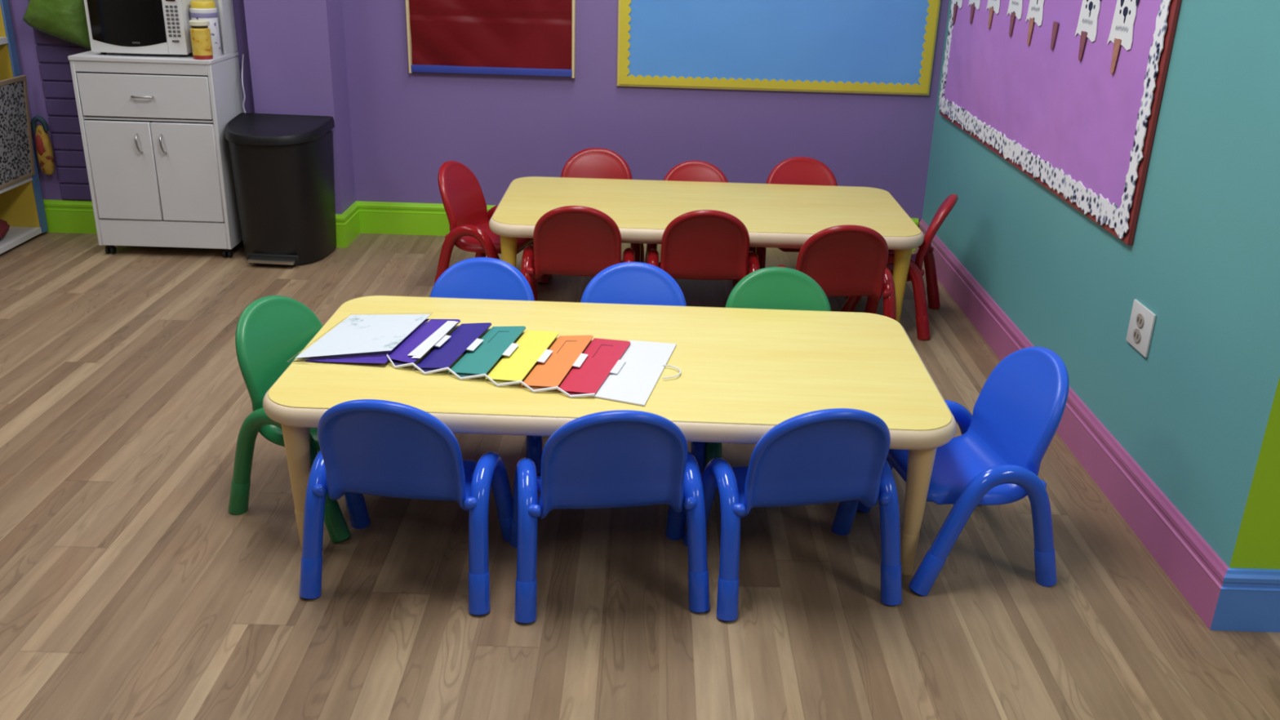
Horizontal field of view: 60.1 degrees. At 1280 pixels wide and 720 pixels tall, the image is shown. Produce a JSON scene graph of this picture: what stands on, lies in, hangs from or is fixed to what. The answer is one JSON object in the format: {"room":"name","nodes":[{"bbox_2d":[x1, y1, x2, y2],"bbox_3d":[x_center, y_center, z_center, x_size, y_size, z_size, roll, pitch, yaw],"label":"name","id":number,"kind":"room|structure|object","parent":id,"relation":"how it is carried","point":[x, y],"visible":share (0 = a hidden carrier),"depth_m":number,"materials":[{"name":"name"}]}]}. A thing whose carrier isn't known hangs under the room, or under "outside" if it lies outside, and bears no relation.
{"room":"preschool classroom","nodes":[
{"label":"preschool classroom","id":0,"kind":"room"},
{"bbox_2d":[8,0,254,200],"bbox_3d":[-2.809,-1.918,4.588,2.440,2.750,0.328,2,22,0],"label":"wall","id":1,"kind":"structure","parent":0,"point":[24,35],"depth_m":4.68,"materials":[{"name":"purple paint"}]},
{"bbox_2d":[30,115,54,174],"bbox_3d":[-2.565,-0.922,4.758,0.073,0.256,0.050,2,22,0],"label":"hanging bag","id":2,"kind":"object","parent":1,"relation":"hanging from","point":[45,154],"visible":1,"depth_m":4.74,"materials":[{"name":"yellow fabric"}]},
{"bbox_2d":[22,0,91,49],"bbox_3d":[-2.388,-1.524,4.480,0.276,0.514,0.126,2,22,0],"label":"bag","id":3,"kind":"object","parent":1,"relation":"hanging from","point":[64,20],"visible":0.83,"depth_m":4.49,"materials":[{"name":"fabric"}]},
{"bbox_2d":[28,0,91,199],"bbox_3d":[-2.121,-1.104,4.721,0.835,0.875,0.014,2,22,0],"label":"trim","id":4,"kind":"structure","parent":1,"relation":"attached to","point":[53,54],"depth_m":4.74,"materials":[{"name":"purple paint"}]},
{"bbox_2d":[241,53,245,112],"bbox_3d":[-1.653,-1.136,4.618,0.021,0.261,0.102,-4,23,-15],"label":"power cord","id":5,"kind":"object","parent":1,"relation":"hanging from","point":[242,59],"visible":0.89,"depth_m":4.59,"materials":[{"name":"white plastic"}]},
{"bbox_2d":[191,17,222,57],"bbox_3d":[-1.730,-1.292,4.416,0.100,0.153,0.100,2,22,0],"label":"label","id":6,"kind":"object","parent":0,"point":[214,24],"depth_m":4.39,"materials":[{"name":"yellow paper"}]},
{"bbox_2d":[243,0,355,213],"bbox_3d":[-1.423,-1.857,4.539,0.334,2.750,0.425,2,22,0],"label":"wall pillar","id":7,"kind":"structure","parent":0,"point":[296,48],"depth_m":4.58,"materials":[{"name":"purple paint"}]},
{"bbox_2d":[0,232,1279,719],"bbox_3d":[0.027,0.892,1.593,8.500,0.080,8.096,2,22,0],"label":"floor","id":8,"kind":"structure","parent":0,"point":[131,588],"depth_m":2.46,"materials":[{"name":"brown wood"}]},
{"bbox_2d":[0,0,48,255],"bbox_3d":[-2.795,-0.968,4.234,0.359,1.250,0.974,2,22,0],"label":"bookcase","id":9,"kind":"object","parent":8,"relation":"on","point":[21,202],"visible":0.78,"depth_m":4.79,"materials":[{"name":"yellow wood"}]},
{"bbox_2d":[0,218,9,239],"bbox_3d":[-2.752,-0.544,4.617,0.209,0.100,0.239,2,22,0],"label":"folded cloth","id":10,"kind":"object","parent":9,"relation":"on","point":[4,226],"visible":1,"depth_m":4.63,"materials":[{"name":"red fabric"}]},
{"bbox_2d":[0,75,35,188],"bbox_3d":[-2.598,-0.870,4.384,0.051,0.420,0.672,2,22,0],"label":"framed board","id":11,"kind":"object","parent":9,"relation":"on","point":[16,153],"visible":1,"depth_m":4.59,"materials":[{"name":"beige wood"}]},
{"bbox_2d":[67,0,244,257],"bbox_3d":[-1.960,-1.082,4.515,0.560,1.300,0.338,2,22,0],"label":"cabinet","id":12,"kind":"object","parent":8,"relation":"on","point":[156,148],"visible":0.89,"depth_m":4.47,"materials":[{"name":"white laminate"}]},
{"bbox_2d":[84,0,192,57],"bbox_3d":[-1.970,-1.370,4.423,0.379,0.278,0.256,2,22,0],"label":"microwave oven","id":13,"kind":"object","parent":12,"relation":"on","point":[114,26],"visible":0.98,"depth_m":4.32,"materials":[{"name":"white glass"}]},
{"bbox_2d":[188,19,213,59],"bbox_3d":[-1.718,-1.254,4.331,0.075,0.145,0.075,2,22,0],"label":"jar","id":14,"kind":"object","parent":12,"relation":"on","point":[200,33],"visible":1,"depth_m":4.31,"materials":[{"name":"yellow plastic"}]},
{"bbox_2d":[189,0,222,57],"bbox_3d":[-1.729,-1.319,4.405,0.102,0.211,0.102,2,22,0],"label":"tub","id":15,"kind":"object","parent":12,"relation":"on","point":[206,10],"visible":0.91,"depth_m":4.36,"materials":[{"name":"white plastic"}]},
{"bbox_2d":[224,112,336,266],"bbox_3d":[-1.490,-0.702,4.571,0.400,0.571,0.330,3,22,3],"label":"pedal bin","id":16,"kind":"object","parent":8,"relation":"on","point":[282,165],"visible":1,"depth_m":4.49,"materials":[{"name":"black plastic"}]},
{"bbox_2d":[227,295,351,542],"bbox_3d":[-0.773,0.109,2.732,0.372,0.494,0.419,11,23,21],"label":"chair","id":17,"kind":"object","parent":8,"relation":"on","point":[272,330],"visible":0.28,"depth_m":2.65,"materials":[{"name":"green plastic"}]},
{"bbox_2d":[298,399,513,614],"bbox_3d":[-0.502,0.245,2.411,0.419,0.494,0.372,4,22,6],"label":"chair","id":18,"kind":"object","parent":8,"relation":"on","point":[368,446],"visible":1,"depth_m":2.31,"materials":[{"name":"blue plastic"}]},
{"bbox_2d":[429,257,542,474],"bbox_3d":[-0.450,0.009,3.006,0.419,0.494,0.372,3,22,3],"label":"chair","id":19,"kind":"object","parent":8,"relation":"on","point":[477,277],"visible":0.16,"depth_m":3.06,"materials":[{"name":"blue plastic"}]},
{"bbox_2d":[433,160,553,285],"bbox_3d":[-0.579,-0.508,4.287,0.372,0.494,0.419,8,23,15],"label":"chair","id":20,"kind":"object","parent":8,"relation":"on","point":[464,205],"visible":0.63,"depth_m":4.20,"materials":[{"name":"red plastic"}]},
{"bbox_2d":[520,205,635,301],"bbox_3d":[-0.214,-0.344,3.904,0.419,0.494,0.372,2,22,0],"label":"chair","id":21,"kind":"object","parent":8,"relation":"on","point":[568,240],"visible":0.74,"depth_m":3.77,"materials":[{"name":"red plastic"}]},
{"bbox_2d":[537,147,644,283],"bbox_3d":[-0.189,-0.584,4.505,0.419,0.494,0.372,3,22,2],"label":"chair","id":22,"kind":"object","parent":8,"relation":"on","point":[591,162],"visible":0.17,"depth_m":4.56,"materials":[{"name":"red plastic"}]},
{"bbox_2d":[262,295,956,574],"bbox_3d":[-0.066,0.166,2.767,1.524,0.390,0.774,2,22,1],"label":"table","id":23,"kind":"object","parent":8,"relation":"on","point":[745,372],"visible":0.77,"depth_m":2.53,"materials":[{"name":"yellow wood"}]},
{"bbox_2d":[287,311,681,406],"bbox_3d":[-0.346,-0.021,2.655,0.902,0.021,0.386,6,22,11],"label":"folder","id":24,"kind":"object","parent":23,"relation":"on","point":[613,370],"visible":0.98,"depth_m":2.61,"materials":[{"name":"multicoloured paper"}]},
{"bbox_2d":[294,314,430,358],"bbox_3d":[-0.673,-0.061,2.719,0.209,0.014,0.335,5,22,9],"label":"printed sheet","id":25,"kind":"object","parent":24,"relation":"on","point":[357,334],"visible":1,"depth_m":2.72,"materials":[{"name":"white paper"}]},
{"bbox_2d":[407,320,455,355],"bbox_3d":[-0.507,-0.055,2.704,0.021,0.004,0.246,6,22,12],"label":"paper slip","id":26,"kind":"object","parent":24,"relation":"in","point":[418,349],"visible":1,"depth_m":2.69,"materials":[{"name":"white paper"}]},
{"bbox_2d":[411,321,457,358],"bbox_3d":[-0.497,-0.051,2.694,0.021,0.004,0.256,6,22,10],"label":"paper slip","id":27,"kind":"object","parent":24,"relation":"in","point":[432,344],"visible":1,"depth_m":2.67,"materials":[{"name":"white paper"}]},
{"bbox_2d":[509,409,710,622],"bbox_3d":[-0.070,0.265,2.396,0.419,0.494,0.372,-2,22,-8],"label":"chair","id":28,"kind":"object","parent":8,"relation":"on","point":[619,458],"visible":1,"depth_m":2.28,"materials":[{"name":"blue plastic"}]},
{"bbox_2d":[580,262,706,476],"bbox_3d":[-0.022,0.022,3.005,0.419,0.494,0.372,1,22,-1],"label":"chair","id":29,"kind":"object","parent":8,"relation":"on","point":[625,282],"visible":0.09,"depth_m":3.06,"materials":[{"name":"blue plastic"}]},
{"bbox_2d":[644,160,739,289],"bbox_3d":[0.221,-0.537,4.455,0.398,0.467,0.354,2,22,0],"label":"chair","id":30,"kind":"object","parent":8,"relation":"on","point":[688,171],"visible":0.16,"depth_m":4.51,"materials":[{"name":"red plastic"}]},
{"bbox_2d":[645,209,759,280],"bbox_3d":[0.219,-0.330,3.903,0.419,0.494,0.372,1,22,-1],"label":"chair","id":31,"kind":"object","parent":8,"relation":"on","point":[700,244],"visible":0.69,"depth_m":3.76,"materials":[{"name":"red plastic"}]},
{"bbox_2d":[488,176,924,323],"bbox_3d":[0.232,-0.403,4.208,1.524,0.390,0.774,2,22,0],"label":"table","id":32,"kind":"object","parent":8,"relation":"on","point":[773,215],"visible":0.69,"depth_m":4.08,"materials":[{"name":"yellow wood"}]},
{"bbox_2d":[704,266,831,468],"bbox_3d":[0.380,0.036,2.999,0.419,0.494,0.372,1,22,-2],"label":"chair","id":33,"kind":"object","parent":8,"relation":"on","point":[771,287],"visible":0.12,"depth_m":3.05,"materials":[{"name":"green plastic"}]},
{"bbox_2d":[683,408,902,621],"bbox_3d":[0.347,0.263,2.431,0.419,0.494,0.372,-3,22,-11],"label":"chair","id":34,"kind":"object","parent":8,"relation":"on","point":[834,455],"visible":0.98,"depth_m":2.32,"materials":[{"name":"blue plastic"}]},
{"bbox_2d":[748,156,848,297],"bbox_3d":[0.658,-0.537,4.451,0.419,0.494,0.372,1,22,-2],"label":"chair","id":35,"kind":"object","parent":8,"relation":"on","point":[803,171],"visible":0.16,"depth_m":4.51,"materials":[{"name":"red plastic"}]},
{"bbox_2d":[776,224,896,319],"bbox_3d":[0.654,-0.265,3.771,0.419,0.494,0.372,0,22,-4],"label":"chair","id":36,"kind":"object","parent":8,"relation":"on","point":[848,260],"visible":0.56,"depth_m":3.63,"materials":[{"name":"red plastic"}]},
{"bbox_2d":[840,194,958,340],"bbox_3d":[0.954,-0.384,4.093,0.372,0.494,0.419,9,23,17],"label":"chair","id":37,"kind":"object","parent":8,"relation":"on","point":[925,254],"visible":0.51,"depth_m":3.94,"materials":[{"name":"red plastic"}]},
{"bbox_2d":[857,346,1069,595],"bbox_3d":[0.759,0.217,2.576,0.372,0.494,0.419,-2,22,-9],"label":"chair","id":38,"kind":"object","parent":8,"relation":"on","point":[997,457],"visible":0.8,"depth_m":2.48,"materials":[{"name":"blue plastic"}]},
{"bbox_2d":[342,0,949,227],"bbox_3d":[0.121,-1.853,4.647,2.753,2.750,0.184,2,22,0],"label":"wall","id":39,"kind":"structure","parent":0,"point":[405,126],"depth_m":4.87,"materials":[{"name":"purple paint"}]},
{"bbox_2d":[43,199,918,250],"bbox_3d":[-1.304,-0.606,4.929,5.127,0.146,0.258,2,22,0],"label":"baseboard","id":40,"kind":"structure","parent":39,"relation":"attached to","point":[361,217],"depth_m":5.02,"materials":[{"name":"paint"}]},
{"bbox_2d":[404,0,575,78],"bbox_3d":[-0.628,-1.647,4.623,0.718,0.897,0.026,2,22,0],"label":"bulletin board","id":41,"kind":"object","parent":39,"relation":"attached to","point":[528,37],"visible":1,"depth_m":4.73,"materials":[{"name":"red plastic"}]},
{"bbox_2d":[616,0,940,95],"bbox_3d":[0.589,-1.598,4.630,1.356,0.926,0.022,2,22,0],"label":"bulletin board","id":42,"kind":"object","parent":39,"relation":"attached to","point":[860,46],"visible":1,"depth_m":4.72,"materials":[{"name":"blue paper"}]},
{"bbox_2d":[921,0,1279,569],"bbox_3d":[1.385,-1.275,3.297,0.184,2.750,3.085,2,22,0],"label":"wall","id":43,"kind":"structure","parent":0,"point":[1199,415],"depth_m":2.55,"materials":[{"name":"teal paint"}]},
{"bbox_2d":[937,0,1181,245],"bbox_3d":[1.277,-1.121,3.600,0.020,0.966,2.049,2,22,0],"label":"bulletin board","id":44,"kind":"object","parent":43,"relation":"attached to","point":[1085,132],"visible":1,"depth_m":3.25,"materials":[{"name":"paper"}]},
{"bbox_2d":[952,3,957,24],"bbox_3d":[1.277,-1.405,4.494,0.002,0.078,0.042,2,22,0],"label":"stick","id":45,"kind":"object","parent":44,"relation":"attached to","point":[955,5],"visible":1,"depth_m":4.49,"materials":[{"name":"brown wood"}]},
{"bbox_2d":[955,0,962,8],"bbox_3d":[1.284,-1.558,4.424,0.002,0.284,0.158,2,22,0],"label":"card","id":46,"kind":"object","parent":44,"relation":"attached to","point":[959,2],"visible":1,"depth_m":4.43,"materials":[{"name":"white paper"}]},
{"bbox_2d":[969,4,974,23],"bbox_3d":[1.274,-1.329,4.250,0.002,0.072,0.042,2,22,0],"label":"stick","id":47,"kind":"object","parent":44,"relation":"attached to","point":[972,6],"visible":1,"depth_m":4.25,"materials":[{"name":"brown wood"}]},
{"bbox_2d":[968,0,980,9],"bbox_3d":[1.281,-1.477,4.184,0.002,0.284,0.158,2,22,0],"label":"card","id":48,"kind":"object","parent":44,"relation":"attached to","point":[976,2],"visible":1,"depth_m":4.20,"materials":[{"name":"white paper"}]},
{"bbox_2d":[987,7,993,28],"bbox_3d":[1.271,-1.240,4.014,0.002,0.074,0.042,2,22,0],"label":"stick","id":49,"kind":"object","parent":44,"relation":"attached to","point":[991,9],"visible":1,"depth_m":4.01,"materials":[{"name":"brown wood"}]},
{"bbox_2d":[986,0,999,13],"bbox_3d":[1.277,-1.387,3.949,0.002,0.284,0.158,2,22,0],"label":"card","id":50,"kind":"object","parent":44,"relation":"attached to","point":[995,4],"visible":1,"depth_m":3.97,"materials":[{"name":"white paper"}]},
{"bbox_2d":[1008,12,1015,36],"bbox_3d":[1.267,-1.143,3.773,0.002,0.078,0.042,2,22,0],"label":"stick","id":51,"kind":"object","parent":44,"relation":"attached to","point":[1012,14],"visible":1,"depth_m":3.77,"materials":[{"name":"brown wood"}]},
{"bbox_2d":[1006,0,1022,19],"bbox_3d":[1.274,-1.294,3.709,0.002,0.284,0.158,2,22,0],"label":"card","id":52,"kind":"object","parent":44,"relation":"attached to","point":[1015,6],"visible":1,"depth_m":3.73,"materials":[{"name":"white paper"}]},
{"bbox_2d":[1026,17,1034,45],"bbox_3d":[1.264,-1.063,3.586,0.002,0.084,0.042,2,22,0],"label":"stick","id":53,"kind":"object","parent":44,"relation":"attached to","point":[1031,20],"visible":1,"depth_m":3.58,"materials":[{"name":"brown wood"}]},
{"bbox_2d":[1025,0,1044,26],"bbox_3d":[1.270,-1.212,3.513,0.002,0.284,0.158,2,22,0],"label":"card","id":54,"kind":"object","parent":44,"relation":"attached to","point":[1035,11],"visible":1,"depth_m":3.54,"materials":[{"name":"white paper"}]},
{"bbox_2d":[1050,21,1058,49],"bbox_3d":[1.261,-0.987,3.372,0.002,0.082,0.042,2,22,0],"label":"stick","id":55,"kind":"object","parent":44,"relation":"attached to","point":[1055,27],"visible":1,"depth_m":3.37,"materials":[{"name":"brown wood"}]},
{"bbox_2d":[1078,31,1087,61],"bbox_3d":[1.257,-0.892,3.148,0.002,0.080,0.042,2,22,0],"label":"stick","id":56,"kind":"object","parent":44,"relation":"attached to","point":[1083,34],"visible":1,"depth_m":3.15,"materials":[{"name":"brown wood"}]},
{"bbox_2d":[1074,0,1100,42],"bbox_3d":[1.264,-1.039,3.084,0.002,0.284,0.158,2,22,0],"label":"card","id":57,"kind":"object","parent":44,"relation":"attached to","point":[1090,9],"visible":1,"depth_m":3.10,"materials":[{"name":"white paper"}]},
{"bbox_2d":[1110,38,1121,74],"bbox_3d":[1.254,-0.801,2.922,0.002,0.090,0.042,2,22,0],"label":"stick","id":58,"kind":"object","parent":44,"relation":"attached to","point":[1117,43],"visible":1,"depth_m":2.92,"materials":[{"name":"brown wood"}]},
{"bbox_2d":[1106,0,1138,50],"bbox_3d":[1.260,-0.951,2.854,0.002,0.284,0.158,2,22,0],"label":"card","id":59,"kind":"object","parent":44,"relation":"attached to","point":[1125,13],"visible":1,"depth_m":2.87,"materials":[{"name":"white paper"}]},
{"bbox_2d":[915,218,1229,629],"bbox_3d":[1.246,-0.032,3.688,0.017,0.146,2.918,2,22,0],"label":"baseboard","id":60,"kind":"structure","parent":43,"relation":"attached to","point":[1196,570],"depth_m":2.83,"materials":[{"name":"pink paint"}]},
{"bbox_2d":[1125,298,1155,357],"bbox_3d":[1.248,-0.080,2.763,0.011,0.112,0.124,2,22,0],"label":"wall outlet","id":61,"kind":"object","parent":43,"relation":"attached to","point":[1142,320],"visible":1,"depth_m":2.75,"materials":[{"name":"white plastic"}]},
{"bbox_2d":[1133,328,1141,342],"bbox_3d":[1.245,-0.061,2.770,0.004,0.034,0.040,2,22,0],"label":"socket","id":62,"kind":"object","parent":61,"relation":"attached to","point":[1136,332],"depth_m":2.77,"materials":[{"name":"beige plastic"}]},
{"bbox_2d":[1136,313,1144,327],"bbox_3d":[1.246,-0.099,2.755,0.004,0.034,0.040,2,22,0],"label":"socket","id":63,"kind":"object","parent":61,"relation":"attached to","point":[1140,317],"depth_m":2.75,"materials":[{"name":"beige plastic"}]},
{"bbox_3d":[2.842,-0.684,1.930,2.773,2.750,0.150,2,22,0],"label":"wall","id":64,"kind":"structure","parent":0,"visible":0},
{"bbox_2d":[1209,568,1279,632],"bbox_3d":[2.604,0.550,2.337,2.774,0.146,0.017,2,22,0],"label":"baseboard","id":65,"kind":"structure","parent":64,"relation":"attached to","point":[1249,598],"depth_m":2.33,"materials":[{"name":"blue paint"}]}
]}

